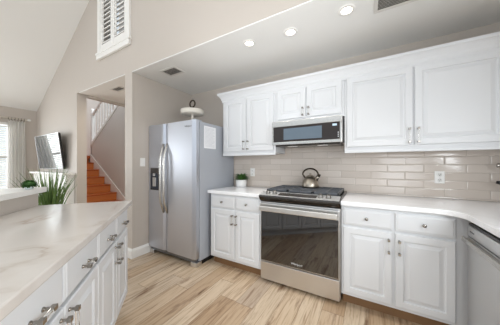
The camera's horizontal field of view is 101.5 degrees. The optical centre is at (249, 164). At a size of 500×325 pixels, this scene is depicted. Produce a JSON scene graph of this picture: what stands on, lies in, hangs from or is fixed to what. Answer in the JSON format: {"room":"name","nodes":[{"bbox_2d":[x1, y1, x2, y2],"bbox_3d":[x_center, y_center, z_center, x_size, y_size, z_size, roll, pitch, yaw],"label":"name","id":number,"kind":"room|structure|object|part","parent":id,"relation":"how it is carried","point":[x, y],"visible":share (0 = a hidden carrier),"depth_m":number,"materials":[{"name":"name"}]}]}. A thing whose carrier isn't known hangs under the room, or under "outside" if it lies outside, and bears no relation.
{"room":"kitchen","nodes":[
{"label":"kitchen","id":0,"kind":"room"},
{"bbox_2d":[0,106,36,179],"bbox_3d":[-6.276,-0.015,1.957,0.140,2.500,6.278,0,0,30],"label":"wall","id":1,"kind":"structure","parent":0,"point":[30,127],"depth_m":4.40,"materials":[{"name":"paint"}]},
{"bbox_2d":[0,122,7,187],"bbox_3d":[-5.510,-0.150,3.207,0.130,1.390,2.370,0,0,30],"label":"window","id":2,"kind":"structure","parent":1,"relation":"in","point":[3,166],"depth_m":4.12,"materials":[{"name":"white paint"}]},
{"bbox_2d":[0,116,30,121],"bbox_3d":[-5.454,-0.930,3.108,0.126,0.051,2.955,0,0,30],"label":"curtain rod","id":3,"kind":"object","parent":1,"relation":"attached to","point":[28,120],"visible":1,"depth_m":4.18,"materials":[{"name":"grey metal"}]},
{"bbox_2d":[7,117,25,187],"bbox_3d":[-4.786,0.128,4.186,0.068,2.155,0.264,0,0,30],"label":"curtain","id":4,"kind":"object","parent":3,"relation":"hanging from","point":[16,160],"visible":0.77,"depth_m":4.19,"materials":[{"name":"fabric"}]},
{"bbox_2d":[0,194,37,215],"bbox_3d":[-1.432,0.731,0.725,0.138,1.008,1.850,0,0,-20],"label":"wall","id":5,"kind":"structure","parent":0,"point":[9,206],"depth_m":1.41,"materials":[{"name":"paint"}]},
{"bbox_2d":[0,187,46,200],"bbox_3d":[-1.496,0.205,0.715,0.332,0.040,1.915,0,0,-20],"label":"cap","id":6,"kind":"object","parent":5,"relation":"on","point":[5,193],"visible":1,"depth_m":1.44,"materials":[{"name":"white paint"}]},
{"bbox_2d":[20,180,37,188],"bbox_3d":[-1.639,0.150,1.517,0.091,0.069,0.090,0,0,30],"label":"potted topiary","id":7,"kind":"object","parent":6,"relation":"on","point":[28,184],"visible":1,"depth_m":1.50,"materials":[{"name":"green plant"}]},
{"bbox_2d":[0,0,89,110],"bbox_3d":[-2.991,-2.397,-0.033,7.940,2.701,6.138,0,0,30],"label":"ceiling","id":8,"kind":"structure","parent":0,"point":[35,35],"depth_m":3.45,"materials":[{"name":"paint"}]},
{"bbox_2d":[87,99,110,162],"bbox_3d":[-5.646,-1.265,6.506,0.100,5.000,2.222,0,0,30],"label":"wall","id":9,"kind":"structure","parent":0,"point":[91,104],"depth_m":6.93,"materials":[{"name":"paint"}]},
{"bbox_2d":[79,74,124,103],"bbox_3d":[-1.989,-1.215,3.642,1.402,0.012,1.221,0,0,30],"label":"ceiling","id":10,"kind":"structure","parent":0,"point":[102,91],"depth_m":3.40,"materials":[{"name":"paint"}]},
{"bbox_2d":[87,95,124,106],"bbox_3d":[-2.594,-1.278,4.074,0.080,0.215,1.082,0,0,30],"label":"wall","id":11,"kind":"structure","parent":10,"relation":"attached to","point":[88,96],"depth_m":3.82,"materials":[{"name":"paint"}]},
{"bbox_2d":[110,86,124,91],"bbox_3d":[-2.111,-1.204,3.274,0.260,0.008,0.140,0,0,30],"label":"ceiling vent","id":12,"kind":"object","parent":10,"relation":"in","point":[117,88],"visible":0.86,"depth_m":3.27,"materials":[{"name":"white metal"}]},
{"bbox_2d":[91,106,124,201],"bbox_3d":[-2.786,-0.715,4.869,3.990,3.900,0.100,0,0,30],"label":"wall","id":13,"kind":"structure","parent":0,"point":[108,149],"depth_m":5.20,"materials":[{"name":"paint"}]},
{"bbox_2d":[90,101,117,154],"bbox_3d":[-3.558,-1.583,5.317,2.295,2.676,0.130,0,0,30],"label":"stair railing","id":14,"kind":"object","parent":13,"relation":"on","point":[93,135],"visible":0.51,"depth_m":5.70,"materials":[{"name":"white paint"}]},
{"bbox_3d":[-4.516,-0.920,5.862,0.090,1.350,0.090,0,0,30],"label":"newel post","id":15,"kind":"part","parent":14,"relation":"part of","materials":[{"name":"white paint"}]},
{"bbox_3d":[-3.543,-2.145,5.297,2.250,1.553,0.060,0,0,30],"label":"handrail","id":16,"kind":"part","parent":14,"relation":"part of","materials":[{"name":"white paint"}]},
{"bbox_2d":[119,0,123,32],"bbox_3d":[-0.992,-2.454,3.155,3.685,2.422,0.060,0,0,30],"label":"window shutter","id":17,"kind":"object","parent":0,"point":[121,25],"depth_m":4.01,"materials":[{"name":"paint"}]},
{"bbox_2d":[142,76,190,244],"bbox_3d":[-1.247,0.006,3.356,0.168,2.458,1.194,0,0,30],"label":"wall","id":18,"kind":"structure","parent":0,"point":[161,103],"depth_m":2.92,"materials":[{"name":"paint"}]},
{"bbox_2d":[133,243,150,258],"bbox_3d":[-1.283,1.173,3.110,0.016,0.125,1.012,0,0,30],"label":"baseboard","id":19,"kind":"structure","parent":18,"relation":"attached to","point":[138,251],"depth_m":2.77,"materials":[{"name":"white paint"}]},
{"bbox_2d":[140,158,144,165],"bbox_3d":[-1.468,-0.028,2.796,0.012,0.115,0.070,0,0,30],"label":"light switch","id":20,"kind":"object","parent":18,"relation":"attached to","point":[142,160],"visible":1,"depth_m":2.79,"materials":[{"name":"white plastic"}]},
{"bbox_2d":[37,0,308,248],"bbox_3d":[-1.354,-1.186,2.646,7.680,4.843,0.140,0,0,30],"label":"wall","id":21,"kind":"structure","parent":0,"point":[160,29],"depth_m":2.73,"materials":[{"name":"paint"}]},
{"bbox_2d":[35,132,65,168],"bbox_3d":[-3.814,-0.234,3.906,1.196,0.646,0.153,0,0,30],"label":"television","id":22,"kind":"object","parent":21,"relation":"attached to","point":[49,148],"visible":0.94,"depth_m":3.81,"materials":[{"name":"black plastic"}]},
{"bbox_3d":[-3.823,-0.236,3.891,1.190,0.641,0.106,0,0,30],"label":"casing","id":23,"kind":"part","parent":22,"relation":"part of","materials":[{"name":"black plastic"}]},
{"bbox_2d":[95,0,131,60],"bbox_3d":[-1.927,-2.135,2.929,0.895,1.120,0.140,0,0,30],"label":"window","id":24,"kind":"structure","parent":21,"relation":"in","point":[121,40],"depth_m":2.88,"materials":[{"name":"white paint"}]},
{"bbox_3d":[-2.142,-2.158,2.980,0.014,0.735,0.012,0,0,30],"label":"tilt rod","id":25,"kind":"part","parent":24,"relation":"part of","materials":[{"name":"white paint"}]},
{"bbox_3d":[-2.087,-2.147,2.987,0.345,0.937,0.032,0,0,30],"label":"shutter panel","id":26,"kind":"part","parent":24,"relation":"part of","materials":[{"name":"white paint"}]},
{"bbox_3d":[-1.945,-1.625,2.897,0.895,0.100,0.060,0,0,30],"label":"sill","id":27,"kind":"part","parent":24,"relation":"part of","materials":[{"name":"white paint"}]},
{"bbox_3d":[-1.841,-2.158,2.804,0.014,0.735,0.012,0,0,30],"label":"tilt rod","id":28,"kind":"part","parent":24,"relation":"part of","materials":[{"name":"white paint"}]},
{"bbox_3d":[-1.785,-2.147,2.811,0.345,0.937,0.032,0,0,30],"label":"shutter panel","id":29,"kind":"part","parent":24,"relation":"part of","materials":[{"name":"white paint"}]},
{"bbox_2d":[128,248,132,258],"bbox_3d":[-1.614,1.173,2.708,0.184,0.125,0.016,0,0,30],"label":"baseboard","id":30,"kind":"structure","parent":21,"relation":"attached to","point":[130,251],"depth_m":2.67,"materials":[{"name":"white paint"}]},
{"bbox_2d":[115,251,420,324],"bbox_3d":[-3.058,1.295,1.545,9.560,0.120,8.800,0,0,30],"label":"floor","id":31,"kind":"structure","parent":0,"point":[164,289],"depth_m":1.84,"materials":[{"name":"brown wood"}]},
{"bbox_2d":[12,167,78,204],"bbox_3d":[-2.604,0.617,2.608,0.603,1.236,0.656,0,0,11],"label":"grass planter","id":32,"kind":"object","parent":31,"relation":"on","point":[53,196],"visible":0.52,"depth_m":2.62,"materials":[{"name":"green plant"}]},
{"bbox_2d":[30,171,75,204],"bbox_3d":[-3.799,0.693,3.882,1.730,1.085,0.176,0,0,30],"label":"fireplace mantel","id":33,"kind":"object","parent":31,"relation":"on","point":[70,200],"visible":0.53,"depth_m":3.54,"materials":[{"name":"white paint"}]},
{"bbox_2d":[30,171,75,174],"bbox_3d":[-3.799,0.168,3.882,1.730,0.035,0.176,0,0,30],"label":"mantel shelf","id":34,"kind":"object","parent":33,"relation":"attached to","point":[51,173],"depth_m":3.71,"materials":[{"name":"white paint"}]},
{"bbox_2d":[0,209,128,324],"bbox_3d":[-1.045,0.797,0.841,0.665,0.876,1.808,0,0,-20],"label":"kitchen island","id":35,"kind":"object","parent":31,"relation":"on","point":[91,288],"visible":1,"depth_m":0.99,"materials":[{"name":"white paint"}]},
{"bbox_3d":[-0.660,0.451,0.615,0.018,0.164,0.347,0,0,-20],"label":"drawer","id":36,"kind":"part","parent":35,"relation":"part of","materials":[{"name":"white paint"}]},
{"bbox_3d":[-0.637,0.467,0.632,0.037,0.018,0.080,0,0,-20],"label":"handle","id":37,"kind":"part","parent":35,"relation":"part of","materials":[{"name":"silver metal"}]},
{"bbox_3d":[-0.660,0.833,0.615,0.018,0.568,0.347,0,0,-20],"label":"door","id":38,"kind":"part","parent":35,"relation":"part of","materials":[{"name":"white paint"}]},
{"bbox_2d":[0,201,131,321],"bbox_3d":[-1.044,0.339,0.837,0.655,0.036,1.840,0,0,-20],"label":"island countertop","id":39,"kind":"structure","parent":35,"relation":"on","point":[37,241],"depth_m":0.87,"materials":[{"name":"stone"}]},
{"bbox_3d":[-0.683,0.635,0.761,0.037,0.128,0.018,0,0,-20],"label":"handle","id":40,"kind":"part","parent":35,"relation":"part of","materials":[{"name":"silver metal"}]},
{"bbox_3d":[-0.705,0.635,0.821,0.037,0.128,0.018,0,0,-20],"label":"handle","id":41,"kind":"part","parent":35,"relation":"part of","materials":[{"name":"silver metal"}]},
{"bbox_3d":[-0.780,0.833,0.949,0.018,0.568,0.347,0,0,-20],"label":"door","id":42,"kind":"part","parent":35,"relation":"part of","materials":[{"name":"white paint"}]},
{"bbox_3d":[-0.780,0.451,0.949,0.018,0.164,0.347,0,0,-20],"label":"drawer","id":43,"kind":"part","parent":35,"relation":"part of","materials":[{"name":"white paint"}]},
{"bbox_3d":[-0.757,0.467,0.967,0.037,0.018,0.080,0,0,-20],"label":"handle","id":44,"kind":"part","parent":35,"relation":"part of","materials":[{"name":"silver metal"}]},
{"bbox_3d":[-0.899,0.833,1.283,0.018,0.568,0.347,0,0,-20],"label":"door","id":45,"kind":"part","parent":35,"relation":"part of","materials":[{"name":"white paint"}]},
{"bbox_3d":[-0.899,0.451,1.283,0.018,0.164,0.347,0,0,-20],"label":"drawer","id":46,"kind":"part","parent":35,"relation":"part of","materials":[{"name":"white paint"}]},
{"bbox_3d":[-0.876,0.467,1.301,0.037,0.018,0.080,0,0,-20],"label":"handle","id":47,"kind":"part","parent":35,"relation":"part of","materials":[{"name":"silver metal"}]},
{"bbox_3d":[-0.922,0.635,1.430,0.037,0.128,0.018,0,0,-20],"label":"handle","id":48,"kind":"part","parent":35,"relation":"part of","materials":[{"name":"silver metal"}]},
{"bbox_3d":[-0.944,0.635,1.490,0.037,0.128,0.018,0,0,-20],"label":"handle","id":49,"kind":"part","parent":35,"relation":"part of","materials":[{"name":"silver metal"}]},
{"bbox_3d":[-1.019,0.451,1.618,0.018,0.164,0.347,0,0,-20],"label":"drawer","id":50,"kind":"part","parent":35,"relation":"part of","materials":[{"name":"white paint"}]},
{"bbox_3d":[-1.019,0.833,1.618,0.018,0.568,0.347,0,0,-20],"label":"door","id":51,"kind":"part","parent":35,"relation":"part of","materials":[{"name":"white paint"}]},
{"bbox_2d":[87,154,124,202],"bbox_3d":[-3.920,0.483,4.867,2.230,1.544,1.038,0,0,30],"label":"staircase","id":52,"kind":"structure","parent":31,"relation":"on","point":[100,188],"depth_m":5.13,"materials":[{"name":"orange wood"}]},
{"bbox_2d":[149,119,233,267],"bbox_3d":[-0.854,0.346,2.950,0.911,1.778,0.861,0,0,30],"label":"refrigerator","id":53,"kind":"object","parent":31,"relation":"on","point":[182,171],"visible":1,"depth_m":2.59,"materials":[{"name":"grey metal"}]},
{"bbox_3d":[-1.256,0.301,2.798,0.368,1.668,0.066,0,0,30],"label":"freezer door","id":54,"kind":"part","parent":53,"relation":"part of","materials":[{"name":"silver metal"}]},
{"bbox_3d":[-1.154,0.185,2.673,0.031,0.908,0.080,0,0,30],"label":"handle","id":55,"kind":"part","parent":53,"relation":"part of","materials":[{"name":"silver metal"}]},
{"bbox_3d":[-1.092,0.185,2.637,0.031,0.908,0.080,0,0,30],"label":"handle","id":56,"kind":"part","parent":53,"relation":"part of","materials":[{"name":"silver metal"}]},
{"bbox_3d":[-0.860,0.301,2.568,0.537,1.668,0.066,0,0,30],"label":"door","id":57,"kind":"part","parent":53,"relation":"part of","materials":[{"name":"silver metal"}]},
{"bbox_2d":[181,100,203,118],"bbox_3d":[-0.791,-0.704,2.808,0.310,0.365,0.310,0,0,30],"label":"cake stand","id":58,"kind":"object","parent":53,"relation":"on","point":[192,112],"visible":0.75,"depth_m":2.73,"materials":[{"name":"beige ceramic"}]},
{"bbox_2d":[204,126,215,148],"bbox_3d":[-0.513,-0.340,2.626,0.003,0.280,0.225,0,0,30],"label":"paper sheet","id":59,"kind":"object","parent":53,"relation":"attached to","point":[209,132],"visible":1,"depth_m":2.62,"materials":[{"name":"white paper"}]},
{"bbox_2d":[211,193,261,274],"bbox_3d":[-0.048,0.797,2.611,0.703,0.876,0.653,0,0,30],"label":"base cabinet","id":60,"kind":"object","parent":31,"relation":"on","point":[235,220],"visible":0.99,"depth_m":2.34,"materials":[{"name":"white paint"}]},
{"bbox_3d":[-0.328,0.452,2.449,0.352,0.137,0.018,0,0,30],"label":"drawer","id":61,"kind":"part","parent":60,"relation":"part of","materials":[{"name":"white paint"}]},
{"bbox_3d":[-0.328,0.825,2.449,0.352,0.570,0.018,0,0,30],"label":"door","id":62,"kind":"part","parent":60,"relation":"part of","materials":[{"name":"white paint"}]},
{"bbox_2d":[207,186,267,197],"bbox_3d":[-0.054,0.339,2.629,0.735,0.036,0.632,0,0,30],"label":"countertop","id":63,"kind":"structure","parent":60,"relation":"on","point":[248,191],"depth_m":2.50,"materials":[{"name":"white stone"}]},
{"bbox_2d":[236,173,247,186],"bbox_3d":[-0.127,0.222,2.915,0.231,0.198,0.202,0,0,30],"label":"potted plant","id":64,"kind":"object","parent":63,"relation":"on","point":[241,181],"visible":1,"depth_m":2.87,"materials":[{"name":"green plant"}]},
{"bbox_3d":[-0.125,0.271,2.920,0.156,0.100,0.156,0,0,30],"label":"pot","id":65,"kind":"part","parent":64,"relation":"part of","materials":[{"name":"white ceramic"}]},
{"bbox_3d":[-0.033,0.452,2.278,0.310,0.137,0.018,0,0,30],"label":"drawer","id":66,"kind":"part","parent":60,"relation":"part of","materials":[{"name":"white paint"}]},
{"bbox_3d":[-0.033,0.825,2.278,0.310,0.570,0.018,0,0,30],"label":"door","id":67,"kind":"part","parent":60,"relation":"part of","materials":[{"name":"white paint"}]},
{"bbox_2d":[259,185,346,301],"bbox_3d":[0.588,0.752,2.219,0.788,0.966,0.692,0,0,30],"label":"range oven","id":68,"kind":"object","parent":31,"relation":"on","point":[301,228],"visible":0.99,"depth_m":1.94,"materials":[{"name":"silver metal"}]},
{"bbox_3d":[0.431,0.453,1.948,0.750,0.052,0.066,0,0,30],"label":"handle","id":69,"kind":"part","parent":68,"relation":"part of","materials":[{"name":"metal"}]},
{"bbox_3d":[0.446,0.748,1.973,0.756,0.510,0.008,0,0,30],"label":"oven glass","id":70,"kind":"part","parent":68,"relation":"part of","materials":[{"name":"black glass"}]},
{"bbox_3d":[0.455,1.113,1.989,0.772,0.184,0.032,0,0,30],"label":"storage drawer","id":71,"kind":"part","parent":68,"relation":"part of","materials":[{"name":"silver metal"}]},
{"bbox_3d":[0.455,0.711,1.989,0.772,0.604,0.032,0,0,30],"label":"oven door","id":72,"kind":"part","parent":68,"relation":"part of","materials":[{"name":"black glass"}]},
{"bbox_3d":[0.464,0.346,2.005,0.788,0.100,0.127,0,0,30],"label":"control panel","id":73,"kind":"part","parent":68,"relation":"part of","materials":[{"name":"silver metal"}]},
{"bbox_3d":[0.465,0.307,2.007,0.772,0.028,0.114,0,0,30],"label":"panel","id":74,"kind":"part","parent":68,"relation":"part of","materials":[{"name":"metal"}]},
{"bbox_2d":[302,168,320,187],"bbox_3d":[0.700,0.155,2.369,0.195,0.228,0.195,0,0,-9],"label":"kettle","id":75,"kind":"object","parent":68,"relation":"on","point":[309,181],"visible":0.99,"depth_m":2.31,"materials":[{"name":"metal"}]},
{"bbox_3d":[0.700,0.103,2.369,0.194,0.124,0.019,0,0,30],"label":"handle","id":76,"kind":"part","parent":75,"relation":"part of","materials":[{"name":"brown metal"}]},
{"bbox_2d":[342,205,471,324],"bbox_3d":[1.547,0.797,1.684,1.397,0.876,0.653,0,0,30],"label":"base cabinet","id":77,"kind":"object","parent":31,"relation":"on","point":[410,266],"visible":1,"depth_m":1.56,"materials":[{"name":"white paint"}]},
{"bbox_3d":[0.968,0.825,1.696,0.350,0.570,0.018,0,0,30],"label":"door","id":78,"kind":"part","parent":77,"relation":"part of","materials":[{"name":"white paint"}]},
{"bbox_3d":[0.968,0.452,1.696,0.350,0.137,0.018,0,0,30],"label":"drawer","id":79,"kind":"part","parent":77,"relation":"part of","materials":[{"name":"white paint"}]},
{"bbox_3d":[1.085,0.642,1.597,0.018,0.113,0.037,0,0,30],"label":"handle","id":80,"kind":"part","parent":77,"relation":"part of","materials":[{"name":"silver metal"}]},
{"bbox_3d":[1.144,0.642,1.562,0.018,0.113,0.037,0,0,30],"label":"handle","id":81,"kind":"part","parent":77,"relation":"part of","materials":[{"name":"silver metal"}]},
{"bbox_2d":[341,193,499,237],"bbox_3d":[1.300,0.339,1.258,1.406,0.036,1.642,0,0,30],"label":"countertop","id":82,"kind":"structure","parent":77,"relation":"on","point":[485,214],"depth_m":1.59,"materials":[{"name":"white stone"}]},
{"bbox_2d":[496,163,499,184],"bbox_3d":[2.076,0.157,1.603,0.197,0.329,0.056,0,0,38],"label":"faucet","id":83,"kind":"object","parent":82,"relation":"on","point":[497,164],"visible":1,"depth_m":1.65,"materials":[{"name":"silver metal"}]},
{"bbox_3d":[1.286,0.452,1.512,0.345,0.137,0.018,0,0,30],"label":"drawer","id":84,"kind":"part","parent":77,"relation":"part of","materials":[{"name":"white paint"}]},
{"bbox_3d":[1.286,0.825,1.512,0.345,0.570,0.018,0,0,30],"label":"door","id":85,"kind":"part","parent":77,"relation":"part of","materials":[{"name":"white paint"}]},
{"bbox_2d":[461,223,499,324],"bbox_3d":[1.532,0.805,0.956,0.622,0.860,0.600,0,0,30],"label":"dishwasher","id":86,"kind":"object","parent":31,"relation":"on","point":[483,246],"visible":0.99,"depth_m":1.16,"materials":[{"name":"silver metal"}]},
{"bbox_3d":[1.275,0.491,1.103,0.031,0.032,0.580,0,0,30],"label":"handle","id":87,"kind":"part","parent":86,"relation":"part of","materials":[{"name":"silver metal"}]},
{"bbox_2d":[132,0,499,94],"bbox_3d":[0.393,-1.215,2.149,3.880,0.012,1.033,0,0,30],"label":"ceiling","id":88,"kind":"structure","parent":0,"point":[323,36],"depth_m":1.96,"materials":[{"name":"paint"}]},
{"bbox_2d":[160,66,184,76],"bbox_3d":[-1.009,-1.204,2.657,0.275,0.008,0.180,0,0,30],"label":"ceiling vent","id":89,"kind":"object","parent":88,"relation":"in","point":[172,71],"visible":1,"depth_m":2.66,"materials":[{"name":"white metal"}]},
{"bbox_2d":[243,39,255,46],"bbox_3d":[-0.007,-1.206,2.038,0.130,0.006,0.130,0,0,30],"label":"recessed light","id":90,"kind":"object","parent":88,"relation":"in","point":[248,42],"visible":1,"depth_m":2.04,"materials":[{"name":"white plastic"}]},
{"bbox_2d":[283,27,297,36],"bbox_3d":[0.371,-1.206,1.866,0.130,0.006,0.130,0,0,30],"label":"recessed light","id":91,"kind":"object","parent":88,"relation":"in","point":[291,31],"visible":1,"depth_m":1.86,"materials":[{"name":"white plastic"}]},
{"bbox_2d":[338,4,355,15],"bbox_3d":[0.757,-1.206,1.601,0.130,0.006,0.130,0,0,30],"label":"recessed light","id":92,"kind":"object","parent":88,"relation":"in","point":[345,10],"visible":1,"depth_m":1.60,"materials":[{"name":"white plastic"}]},
{"bbox_2d":[374,0,417,13],"bbox_3d":[1.079,-1.204,1.464,0.325,0.008,0.215,0,0,30],"label":"ceiling vent","id":93,"kind":"object","parent":88,"relation":"in","point":[379,5],"visible":1,"depth_m":1.54,"materials":[{"name":"white metal"}]},
{"bbox_2d":[191,22,499,201],"bbox_3d":[0.732,0.006,2.614,4.040,2.458,0.128,0,0,30],"label":"wall","id":94,"kind":"structure","parent":0,"point":[469,174],"depth_m":2.18,"materials":[{"name":"tile"}]},
{"bbox_2d":[250,168,254,175],"bbox_3d":[0.036,0.115,2.939,0.072,0.116,0.010,0,0,30],"label":"wall outlet","id":95,"kind":"object","parent":94,"relation":"attached to","point":[252,170],"visible":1,"depth_m":2.93,"materials":[{"name":"white plastic"}]},
{"bbox_2d":[223,93,284,153],"bbox_3d":[0.033,-0.512,2.733,0.780,0.746,0.365,0,0,30],"label":"upper cabinet","id":96,"kind":"object","parent":94,"relation":"attached to","point":[247,123],"visible":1,"depth_m":2.59,"materials":[{"name":"white paint"}]},
{"bbox_3d":[-0.201,-0.509,2.711,0.348,0.681,0.018,0,0,30],"label":"door","id":97,"kind":"part","parent":96,"relation":"part of","materials":[{"name":"white paint"}]},
{"bbox_3d":[0.120,-0.509,2.524,0.372,0.681,0.018,0,0,30],"label":"door","id":98,"kind":"part","parent":96,"relation":"part of","materials":[{"name":"white paint"}]},
{"bbox_2d":[276,80,344,121],"bbox_3d":[0.692,-0.686,2.350,0.742,0.398,0.365,0,0,30],"label":"upper cabinet","id":99,"kind":"object","parent":94,"relation":"attached to","point":[324,99],"visible":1,"depth_m":2.20,"materials":[{"name":"white paint"}]},
{"bbox_3d":[0.466,-0.683,2.323,0.328,0.333,0.018,0,0,30],"label":"door","id":100,"kind":"part","parent":99,"relation":"part of","materials":[{"name":"white paint"}]},
{"bbox_2d":[272,115,344,147],"bbox_3d":[0.671,-0.337,2.323,0.730,0.276,0.428,0,0,30],"label":"microwave","id":101,"kind":"object","parent":99,"relation":"attached to","point":[328,131],"visible":1,"depth_m":2.13,"materials":[{"name":"silver metal"}]},
{"bbox_3d":[0.572,-0.329,2.153,0.694,0.168,0.026,0,0,30],"label":"black glass panel","id":102,"kind":"part","parent":101,"relation":"part of","materials":[{"name":"black glass"}]},
{"bbox_3d":[0.772,-0.683,2.145,0.352,0.333,0.018,0,0,30],"label":"door","id":103,"kind":"part","parent":99,"relation":"part of","materials":[{"name":"white paint"}]},
{"bbox_2d":[345,50,499,149],"bbox_3d":[1.620,-0.512,1.811,1.399,0.746,0.365,0,0,30],"label":"upper cabinet","id":104,"kind":"object","parent":94,"relation":"attached to","point":[455,102],"visible":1,"depth_m":1.72,"materials":[{"name":"white paint"}]},
{"bbox_2d":[217,32,499,102],"bbox_3d":[0.934,-0.901,2.206,2.991,0.123,0.371,0,0,30],"label":"crown molding","id":105,"kind":"structure","parent":104,"relation":"attached to","point":[488,42],"depth_m":1.87,"materials":[{"name":"white paint"}]},
{"bbox_3d":[1.187,-0.509,1.904,0.520,0.681,0.018,0,0,30],"label":"door","id":106,"kind":"part","parent":104,"relation":"part of","materials":[{"name":"white paint"}]},
{"bbox_3d":[1.377,-0.249,1.762,0.018,0.131,0.037,0,0,30],"label":"handle","id":107,"kind":"part","parent":104,"relation":"part of","materials":[{"name":"silver metal"}]},
{"bbox_3d":[1.430,-0.249,1.731,0.018,0.131,0.037,0,0,30],"label":"handle","id":108,"kind":"part","parent":104,"relation":"part of","materials":[{"name":"silver metal"}]},
{"bbox_3d":[1.657,-0.509,1.631,0.543,0.681,0.018,0,0,30],"label":"door","id":109,"kind":"part","parent":104,"relation":"part of","materials":[{"name":"white paint"}]},
{"bbox_2d":[434,171,444,183],"bbox_3d":[1.785,0.123,1.923,0.072,0.116,0.010,0,0,30],"label":"wall outlet","id":110,"kind":"object","parent":94,"relation":"attached to","point":[439,176],"visible":1,"depth_m":1.92,"materials":[{"name":"white plastic"}]},
{"bbox_3d":[0.589,-0.190,-1.515,0.140,2.850,7.172,0,0,30],"label":"wall","id":111,"kind":"structure","parent":0,"visible":0},
{"bbox_2d":[223,146,499,155],"bbox_3d":[0.895,-0.125,2.084,2.927,0.028,0.024,0,0,30],"label":"rail","id":112,"kind":"object","parent":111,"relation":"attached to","point":[470,147],"visible":1,"depth_m":1.78,"materials":[{"name":"white paint"}]}
]}

